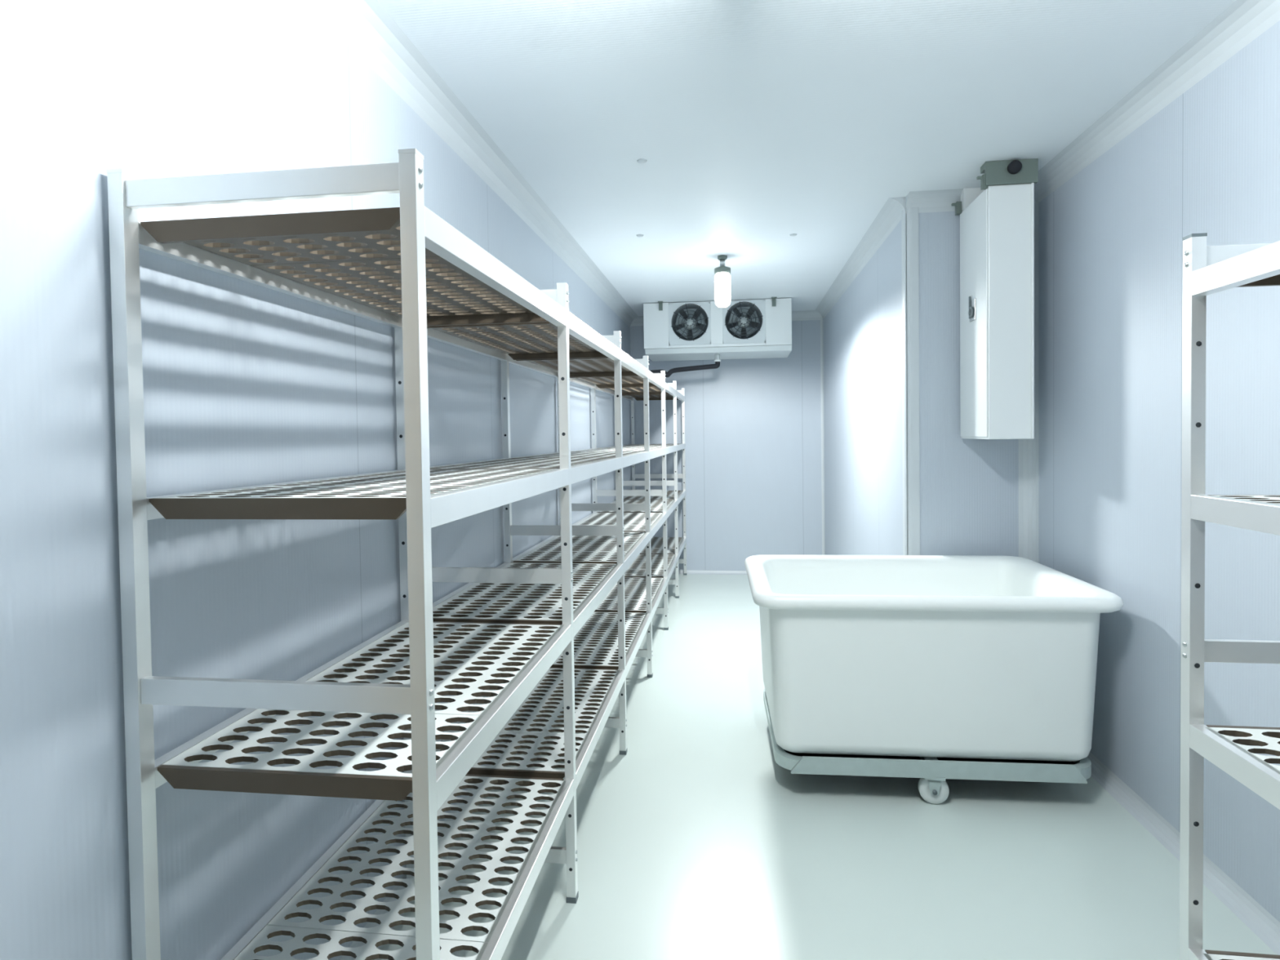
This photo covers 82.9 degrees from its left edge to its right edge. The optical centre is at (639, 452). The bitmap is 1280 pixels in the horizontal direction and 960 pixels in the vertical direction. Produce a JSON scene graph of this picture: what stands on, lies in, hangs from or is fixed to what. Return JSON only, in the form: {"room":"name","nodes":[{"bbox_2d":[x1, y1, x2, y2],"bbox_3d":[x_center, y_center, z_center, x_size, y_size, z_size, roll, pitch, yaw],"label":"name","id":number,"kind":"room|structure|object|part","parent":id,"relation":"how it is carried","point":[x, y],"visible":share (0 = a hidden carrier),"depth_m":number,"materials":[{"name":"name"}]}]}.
{"room":"walk-in cold room","nodes":[
{"label":"walk-in cold room","id":0,"kind":"room"},
{"bbox_2d":[0,0,631,959],"bbox_3d":[-0.674,0.050,3.058,0.096,2.536,8.573,-1,1,7],"label":"wall","id":1,"kind":"structure","parent":0,"point":[245,384],"depth_m":1.37,"materials":[{"name":"white metal"}]},
{"bbox_2d":[339,688,546,959],"bbox_3d":[-0.586,1.292,3.079,0.048,0.048,8.381,-1,1,7],"label":"baseboard","id":2,"kind":"structure","parent":1,"relation":"attached to","point":[355,944],"depth_m":2.12,"materials":[{"name":"plastic"}]},
{"bbox_2d":[304,0,638,327],"bbox_3d":[-0.596,-1.171,3.015,0.096,0.096,8.381,-1,1,7],"label":"trim","id":3,"kind":"structure","parent":1,"relation":"attached to","point":[365,26],"depth_m":2.51,"materials":[{"name":"plastic"}]},
{"bbox_2d":[630,320,822,570],"bbox_3d":[0.848,-0.072,7.132,1.867,2.536,0.096,-1,1,7],"label":"wall","id":4,"kind":"structure","parent":0,"point":[753,426],"depth_m":7.06,"materials":[{"name":"white metal"}]},
{"bbox_2d":[671,569,746,574],"bbox_3d":[0.857,1.181,7.098,1.867,0.034,0.034,-1,1,7],"label":"baseboard","id":5,"kind":"structure","parent":4,"relation":"attached to","point":[680,571],"depth_m":7.12,"materials":[{"name":"plastic"}]},
{"bbox_2d":[630,310,822,326],"bbox_3d":[0.820,-1.296,7.013,1.867,0.082,0.082,-1,1,7],"label":"trim","id":6,"kind":"structure","parent":4,"relation":"attached to","point":[804,315],"depth_m":6.94,"materials":[{"name":"plastic"}]},
{"bbox_2d":[820,317,825,555],"bbox_3d":[1.754,-0.080,6.952,0.024,2.536,0.024,-1,1,7],"label":"trim","id":7,"kind":"structure","parent":4,"relation":"attached to","point":[821,319],"depth_m":6.96,"materials":[{"name":"plastic"}]},
{"bbox_2d":[377,0,1235,316],"bbox_3d":[0.574,-1.279,2.860,2.650,0.096,8.573,-1,1,7],"label":"ceiling","id":8,"kind":"structure","parent":0,"point":[756,124],"depth_m":2.52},
{"bbox_2d":[636,158,647,163],"bbox_3d":[0.009,-1.225,3.051,0.043,0.006,0.043,-1,1,7],"label":"plug","id":9,"kind":"object","parent":8,"relation":"attached to","point":[642,160],"visible":1,"depth_m":3.04,"materials":[{"name":"plastic"}]},
{"bbox_2d":[643,297,791,361],"bbox_3d":[0.701,-1.066,6.551,1.277,0.516,0.648,-1,1,7],"label":"cooler","id":10,"kind":"object","parent":8,"relation":"attached to","point":[746,329],"visible":1,"depth_m":6.31,"materials":[{"name":"white metal"}]},
{"bbox_2d":[649,361,719,377],"bbox_3d":[0.252,-0.737,6.509,0.930,0.132,0.043,-1,1,7],"label":"drain pipe","id":11,"kind":"object","parent":10,"relation":"attached to","point":[717,365],"visible":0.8,"depth_m":6.47,"materials":[{"name":"black plastic"}]},
{"bbox_3d":[0.433,-1.117,6.320,0.365,0.364,0.014,-1,1,7],"label":"fan plate","id":12,"kind":"part","parent":10,"relation":"part of","materials":[{"name":"metal"}]},
{"bbox_3d":[0.690,-0.838,6.449,0.058,0.065,0.058,-1,1,7],"label":"drain spout","id":13,"kind":"part","parent":10,"relation":"part of","materials":[{"name":"white plastic"}]},
{"bbox_2d":[644,344,791,361],"bbox_3d":[0.711,-0.894,6.578,1.267,0.050,0.600,-1,1,7],"label":"drip tray","id":14,"kind":"object","parent":10,"relation":"on","point":[685,352],"depth_m":6.35,"materials":[{"name":"white metal"}]},
{"bbox_3d":[0.900,-1.122,6.259,0.365,0.364,0.014,-1,1,7],"label":"fan plate","id":15,"kind":"part","parent":10,"relation":"part of","materials":[{"name":"metal"}]},
{"bbox_2d":[714,254,730,307],"bbox_3d":[0.538,-1.111,4.718,0.106,0.331,0.106,-1,1,7],"label":"lamp","id":16,"kind":"object","parent":8,"relation":"hanging from","point":[722,277],"visible":1,"depth_m":4.68,"materials":[{"name":"glass"}]},
{"bbox_3d":[0.537,-1.226,4.716,0.034,0.053,0.034,-1,1,7],"label":"stem","id":17,"kind":"part","parent":16,"relation":"part of","materials":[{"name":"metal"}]},
{"bbox_2d":[714,271,730,307],"bbox_3d":[0.539,-1.054,4.720,0.104,0.218,0.104,-1,1,7],"label":"shade","id":18,"kind":"object","parent":16,"relation":"on","point":[722,279],"depth_m":4.68,"materials":[{"name":"white glass"}]},
{"bbox_2d":[373,573,1276,959],"bbox_3d":[0.610,1.352,2.925,2.650,0.096,8.573,-1,1,7],"label":"floor","id":19,"kind":"structure","parent":0,"point":[694,843],"depth_m":2.35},
{"bbox_2d":[106,148,686,959],"bbox_3d":[-0.202,0.372,4.144,0.531,1.825,6.014,-1,1,7],"label":"shelving rack","id":20,"kind":"object","parent":19,"relation":"on","point":[584,598],"visible":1,"depth_m":1.50,"materials":[{"name":"metal"}]},
{"bbox_3d":[-0.838,0.449,1.212,0.027,1.805,0.031,-1,1,7],"label":"post","id":21,"kind":"part","parent":20,"relation":"part of","materials":[{"name":"metal"}]},
{"bbox_3d":[-0.783,-0.377,1.685,0.024,0.036,0.967,-1,1,7],"label":"rail","id":22,"kind":"part","parent":20,"relation":"part of","materials":[{"name":"metal"}]},
{"bbox_3d":[-0.777,0.084,1.697,0.024,0.036,0.967,-1,1,7],"label":"rail","id":23,"kind":"part","parent":20,"relation":"part of","materials":[{"name":"metal"}]},
{"bbox_3d":[-0.770,0.540,1.708,0.024,0.036,0.967,-1,1,7],"label":"rail","id":24,"kind":"part","parent":20,"relation":"part of","materials":[{"name":"metal"}]},
{"bbox_3d":[-0.764,0.998,1.719,0.024,0.036,0.967,-1,1,7],"label":"rail","id":25,"kind":"part","parent":20,"relation":"part of","materials":[{"name":"metal"}]},
{"bbox_3d":[-0.709,0.422,2.200,0.027,1.805,0.032,-1,1,7],"label":"post","id":26,"kind":"part","parent":20,"relation":"part of","materials":[{"name":"metal"}]},
{"bbox_3d":[-0.343,0.443,1.147,0.027,1.805,0.031,-1,1,7],"label":"post","id":27,"kind":"part","parent":20,"relation":"part of","materials":[{"name":"metal"}]},
{"bbox_3d":[-0.654,-0.404,2.673,0.024,0.036,0.967,-1,1,7],"label":"rail","id":28,"kind":"part","parent":20,"relation":"part of","materials":[{"name":"metal"}]},
{"bbox_3d":[-0.648,0.058,2.685,0.024,0.036,0.967,-1,1,7],"label":"rail","id":29,"kind":"part","parent":20,"relation":"part of","materials":[{"name":"metal"}]},
{"bbox_3d":[-0.635,0.972,2.707,0.024,0.036,0.967,-1,1,7],"label":"rail","id":30,"kind":"part","parent":20,"relation":"part of","materials":[{"name":"metal"}]},
{"bbox_3d":[-0.641,0.514,2.696,0.024,0.036,0.967,-1,1,7],"label":"rail","id":31,"kind":"part","parent":20,"relation":"part of","materials":[{"name":"metal"}]},
{"bbox_3d":[-0.291,-0.377,1.621,0.030,0.048,0.967,-1,1,7],"label":"rail","id":32,"kind":"part","parent":20,"relation":"part of","materials":[{"name":"metal"}]},
{"bbox_3d":[-0.285,0.085,1.632,0.030,0.048,0.967,-1,1,7],"label":"rail","id":33,"kind":"part","parent":20,"relation":"part of","materials":[{"name":"metal"}]},
{"bbox_3d":[-0.278,0.541,1.644,0.030,0.048,0.967,-1,1,7],"label":"rail","id":34,"kind":"part","parent":20,"relation":"part of","materials":[{"name":"metal"}]},
{"bbox_3d":[-0.580,0.396,3.188,0.027,1.805,0.032,-1,1,7],"label":"post","id":35,"kind":"part","parent":20,"relation":"part of","materials":[{"name":"metal"}]},
{"bbox_3d":[-0.272,0.999,1.655,0.030,0.048,0.967,-1,1,7],"label":"rail","id":36,"kind":"part","parent":20,"relation":"part of","materials":[{"name":"metal"}]},
{"bbox_3d":[-0.525,-0.430,3.662,0.024,0.036,0.967,-1,1,7],"label":"rail","id":37,"kind":"part","parent":20,"relation":"part of","materials":[{"name":"metal"}]},
{"bbox_3d":[-0.512,0.488,3.684,0.024,0.036,0.967,-1,1,7],"label":"rail","id":38,"kind":"part","parent":20,"relation":"part of","materials":[{"name":"metal"}]},
{"bbox_3d":[-0.519,0.031,3.673,0.024,0.036,0.967,-1,1,7],"label":"rail","id":39,"kind":"part","parent":20,"relation":"part of","materials":[{"name":"metal"}]},
{"bbox_3d":[-0.451,0.370,4.176,0.027,1.805,0.032,-1,1,7],"label":"post","id":40,"kind":"part","parent":20,"relation":"part of","materials":[{"name":"metal"}]},
{"bbox_3d":[-0.214,0.417,2.135,0.027,1.805,0.032,-1,1,7],"label":"post","id":41,"kind":"part","parent":20,"relation":"part of","materials":[{"name":"metal"}]},
{"bbox_3d":[-0.396,-0.456,4.650,0.024,0.036,0.967,-1,1,7],"label":"rail","id":42,"kind":"part","parent":20,"relation":"part of","materials":[{"name":"metal"}]},
{"bbox_3d":[-0.383,0.462,4.673,0.024,0.036,0.967,-1,1,7],"label":"rail","id":43,"kind":"part","parent":20,"relation":"part of","materials":[{"name":"metal"}]},
{"bbox_3d":[-0.322,0.344,5.164,0.027,1.805,0.032,-1,1,7],"label":"post","id":44,"kind":"part","parent":20,"relation":"part of","materials":[{"name":"metal"}]},
{"bbox_3d":[-0.162,-0.403,2.609,0.030,0.048,0.967,-1,1,7],"label":"rail","id":45,"kind":"part","parent":20,"relation":"part of","materials":[{"name":"metal"}]},
{"bbox_3d":[-0.155,0.058,2.621,0.030,0.048,0.967,-1,1,7],"label":"rail","id":46,"kind":"part","parent":20,"relation":"part of","materials":[{"name":"metal"}]},
{"bbox_3d":[-0.149,0.515,2.632,0.030,0.048,0.967,-1,1,7],"label":"rail","id":47,"kind":"part","parent":20,"relation":"part of","materials":[{"name":"metal"}]},
{"bbox_3d":[-0.143,0.973,2.643,0.030,0.048,0.967,-1,1,7],"label":"rail","id":48,"kind":"part","parent":20,"relation":"part of","materials":[{"name":"metal"}]},
{"bbox_3d":[-0.267,-0.482,5.638,0.024,0.036,0.967,-1,1,7],"label":"rail","id":49,"kind":"part","parent":20,"relation":"part of","materials":[{"name":"metal"}]},
{"bbox_3d":[-0.192,0.318,6.152,0.027,1.805,0.032,-1,1,7],"label":"post","id":50,"kind":"part","parent":20,"relation":"part of","materials":[{"name":"metal"}]},
{"bbox_3d":[-0.085,0.391,3.123,0.027,1.805,0.032,-1,1,7],"label":"post","id":51,"kind":"part","parent":20,"relation":"part of","materials":[{"name":"metal"}]},
{"bbox_3d":[-0.138,-0.508,6.626,0.024,0.036,0.967,-1,1,7],"label":"rail","id":52,"kind":"part","parent":20,"relation":"part of","materials":[{"name":"metal"}]},
{"bbox_3d":[-0.063,0.291,7.141,0.027,1.805,0.032,-1,1,7],"label":"post","id":53,"kind":"part","parent":20,"relation":"part of","materials":[{"name":"metal"}]},
{"bbox_3d":[-0.033,-0.429,3.597,0.030,0.048,0.967,-1,1,7],"label":"rail","id":54,"kind":"part","parent":20,"relation":"part of","materials":[{"name":"metal"}]},
{"bbox_3d":[-0.026,0.032,3.609,0.030,0.048,0.967,-1,1,7],"label":"rail","id":55,"kind":"part","parent":20,"relation":"part of","materials":[{"name":"metal"}]},
{"bbox_3d":[-0.020,0.488,3.620,0.030,0.048,0.967,-1,1,7],"label":"rail","id":56,"kind":"part","parent":20,"relation":"part of","materials":[{"name":"metal"}]},
{"bbox_3d":[-0.014,0.947,3.631,0.030,0.048,0.967,-1,1,7],"label":"rail","id":57,"kind":"part","parent":20,"relation":"part of","materials":[{"name":"metal"}]},
{"bbox_3d":[0.044,0.365,4.111,0.027,1.805,0.032,-1,1,7],"label":"post","id":58,"kind":"part","parent":20,"relation":"part of","materials":[{"name":"metal"}]},
{"bbox_3d":[0.096,-0.455,4.586,0.030,0.048,0.967,-1,1,7],"label":"rail","id":59,"kind":"part","parent":20,"relation":"part of","materials":[{"name":"metal"}]},
{"bbox_3d":[0.103,0.006,4.597,0.030,0.048,0.967,-1,1,7],"label":"rail","id":60,"kind":"part","parent":20,"relation":"part of","materials":[{"name":"metal"}]},
{"bbox_3d":[0.109,0.462,4.608,0.030,0.048,0.967,-1,1,7],"label":"rail","id":61,"kind":"part","parent":20,"relation":"part of","materials":[{"name":"metal"}]},
{"bbox_3d":[0.115,0.920,4.620,0.030,0.048,0.967,-1,1,7],"label":"rail","id":62,"kind":"part","parent":20,"relation":"part of","materials":[{"name":"metal"}]},
{"bbox_3d":[0.173,0.339,5.099,0.027,1.805,0.032,-1,1,7],"label":"post","id":63,"kind":"part","parent":20,"relation":"part of","materials":[{"name":"metal"}]},
{"bbox_3d":[0.226,-0.481,5.574,0.030,0.048,0.967,-1,1,7],"label":"rail","id":64,"kind":"part","parent":20,"relation":"part of","materials":[{"name":"metal"}]},
{"bbox_3d":[0.232,-0.020,5.585,0.030,0.048,0.967,-1,1,7],"label":"rail","id":65,"kind":"part","parent":20,"relation":"part of","materials":[{"name":"metal"}]},
{"bbox_3d":[0.238,0.436,5.596,0.030,0.048,0.967,-1,1,7],"label":"rail","id":66,"kind":"part","parent":20,"relation":"part of","materials":[{"name":"metal"}]},
{"bbox_3d":[0.244,0.894,5.608,0.030,0.048,0.967,-1,1,7],"label":"rail","id":67,"kind":"part","parent":20,"relation":"part of","materials":[{"name":"metal"}]},
{"bbox_3d":[0.302,0.312,6.088,0.027,1.805,0.032,-1,1,7],"label":"post","id":68,"kind":"part","parent":20,"relation":"part of","materials":[{"name":"metal"}]},
{"bbox_3d":[0.355,-0.507,6.562,0.030,0.048,0.967,-1,1,7],"label":"rail","id":69,"kind":"part","parent":20,"relation":"part of","materials":[{"name":"metal"}]},
{"bbox_3d":[0.361,-0.046,6.573,0.030,0.048,0.967,-1,1,7],"label":"rail","id":70,"kind":"part","parent":20,"relation":"part of","materials":[{"name":"metal"}]},
{"bbox_3d":[0.367,0.410,6.585,0.030,0.048,0.967,-1,1,7],"label":"rail","id":71,"kind":"part","parent":20,"relation":"part of","materials":[{"name":"metal"}]},
{"bbox_3d":[0.373,0.868,6.596,0.030,0.048,0.967,-1,1,7],"label":"rail","id":72,"kind":"part","parent":20,"relation":"part of","materials":[{"name":"metal"}]},
{"bbox_3d":[0.432,0.286,7.076,0.027,1.805,0.032,-1,1,7],"label":"post","id":73,"kind":"part","parent":20,"relation":"part of","materials":[{"name":"metal"}]},
{"bbox_2d":[763,688,1091,804],"bbox_3d":[1.129,1.208,3.073,1.152,0.170,0.852,-1,1,6],"label":"dolly","id":74,"kind":"object","parent":19,"relation":"on","point":[933,788],"visible":0.26,"depth_m":2.67,"materials":[{"name":"metal"}]},
{"bbox_2d":[744,555,1123,761],"bbox_3d":[1.123,0.823,3.061,1.315,0.626,0.920,-1,1,6],"label":"plastic tub","id":75,"kind":"object","parent":74,"relation":"on","point":[961,656],"visible":1,"depth_m":2.67,"materials":[{"name":"white plastic"}]},
{"bbox_3d":[1.086,1.165,2.658,1.046,0.062,0.012,-1,1,6],"label":"plate","id":76,"kind":"part","parent":74,"relation":"part of","materials":[{"name":"metal"}]},
{"bbox_2d":[1179,232,1279,959],"bbox_3d":[1.301,0.460,0.941,0.531,1.765,1.030,-1,1,7],"label":"shelving rack","id":77,"kind":"object","parent":19,"relation":"on","point":[1207,270],"visible":1,"depth_m":1.44,"materials":[{"name":"metal"}]},
{"bbox_3d":[1.119,0.445,1.467,0.027,1.745,0.032,-1,1,7],"label":"post","id":78,"kind":"part","parent":77,"relation":"part of","materials":[{"name":"metal"}]},
{"bbox_3d":[1.064,1.042,0.987,0.030,0.048,0.967,-1,1,7],"label":"rail","id":79,"kind":"part","parent":77,"relation":"part of","materials":[{"name":"metal"}]},
{"bbox_3d":[1.058,0.583,0.976,0.030,0.048,0.967,-1,1,7],"label":"rail","id":80,"kind":"part","parent":77,"relation":"part of","materials":[{"name":"metal"}]},
{"bbox_3d":[1.051,0.122,0.964,0.030,0.048,0.967,-1,1,7],"label":"rail","id":81,"kind":"part","parent":77,"relation":"part of","materials":[{"name":"metal"}]},
{"bbox_3d":[1.045,-0.321,0.954,0.030,0.048,0.967,-1,1,7],"label":"rail","id":82,"kind":"part","parent":77,"relation":"part of","materials":[{"name":"metal"}]},
{"bbox_2d":[822,220,902,555],"bbox_3d":[1.608,-0.039,5.372,0.096,2.536,3.389,-1,1,7],"label":"wall","id":83,"kind":"structure","parent":0,"point":[863,434],"depth_m":4.69,"materials":[{"name":"white metal"}]},
{"bbox_2d":[815,196,906,319],"bbox_3d":[1.491,-1.262,5.258,0.082,0.082,3.389,-1,1,7],"label":"trim","id":84,"kind":"structure","parent":83,"relation":"attached to","point":[889,216],"depth_m":4.46,"materials":[{"name":"plastic"}]},
{"bbox_2d":[906,211,1018,556],"bbox_3d":[1.675,0.004,3.607,0.686,2.536,0.096,-1,1,7],"label":"wall","id":85,"kind":"structure","parent":0,"point":[969,488],"depth_m":3.57,"materials":[{"name":"white metal"}]},
{"bbox_2d":[901,206,919,555],"bbox_3d":[1.357,0.028,3.625,0.066,2.495,0.066,-1,1,7],"label":"trim","id":86,"kind":"structure","parent":85,"relation":"attached to","point":[909,220],"depth_m":3.59,"materials":[{"name":"plastic"}]},
{"bbox_2d":[906,188,963,213],"bbox_3d":[1.599,-1.220,3.495,0.590,0.082,0.082,-1,1,7],"label":"trim","id":87,"kind":"structure","parent":85,"relation":"attached to","point":[927,201],"depth_m":3.53,"materials":[{"name":"plastic"}]},
{"bbox_2d":[951,158,1038,439],"bbox_3d":[1.609,-0.658,3.301,0.240,1.194,0.434,-1,1,7],"label":"electrical cabinet","id":88,"kind":"object","parent":85,"relation":"attached to","point":[997,217],"visible":1,"depth_m":3.13,"materials":[{"name":"white metal"}]},
{"bbox_3d":[1.533,-0.608,3.333,0.006,1.075,0.374,-1,1,7],"label":"panel","id":89,"kind":"part","parent":88,"relation":"part of","materials":[{"name":"white metal"}]},
{"bbox_3d":[1.596,-1.214,3.084,0.053,0.053,0.029,-1,1,7],"label":"bracket knob","id":90,"kind":"part","parent":88,"relation":"part of","materials":[{"name":"black plastic"}]},
{"bbox_2d":[1018,199,1038,562],"bbox_3d":[1.877,0.004,3.498,0.067,2.536,0.067,-1,1,7],"label":"trim","id":91,"kind":"structure","parent":85,"relation":"attached to","point":[1028,448],"depth_m":3.51,"materials":[{"name":"plastic"}]},
{"bbox_2d":[1038,20,1279,922],"bbox_3d":[1.632,0.069,0.999,0.096,2.536,5.088,-1,1,7],"label":"wall","id":92,"kind":"structure","parent":0,"point":[1110,242],"depth_m":2.47,"materials":[{"name":"white metal"}]},
{"bbox_2d":[1034,0,1279,202],"bbox_3d":[1.534,-1.158,1.028,0.082,0.082,4.992,-1,1,7],"label":"trim","id":93,"kind":"structure","parent":92,"relation":"attached to","point":[1242,21],"depth_m":2.36,"materials":[{"name":"plastic"}]},
{"bbox_2d":[1087,751,1279,955],"bbox_3d":[1.584,1.312,1.087,0.048,0.048,4.992,-1,1,7],"label":"baseboard","id":94,"kind":"structure","parent":92,"relation":"attached to","point":[1250,912],"depth_m":2.23,"materials":[{"name":"plastic"}]}
]}

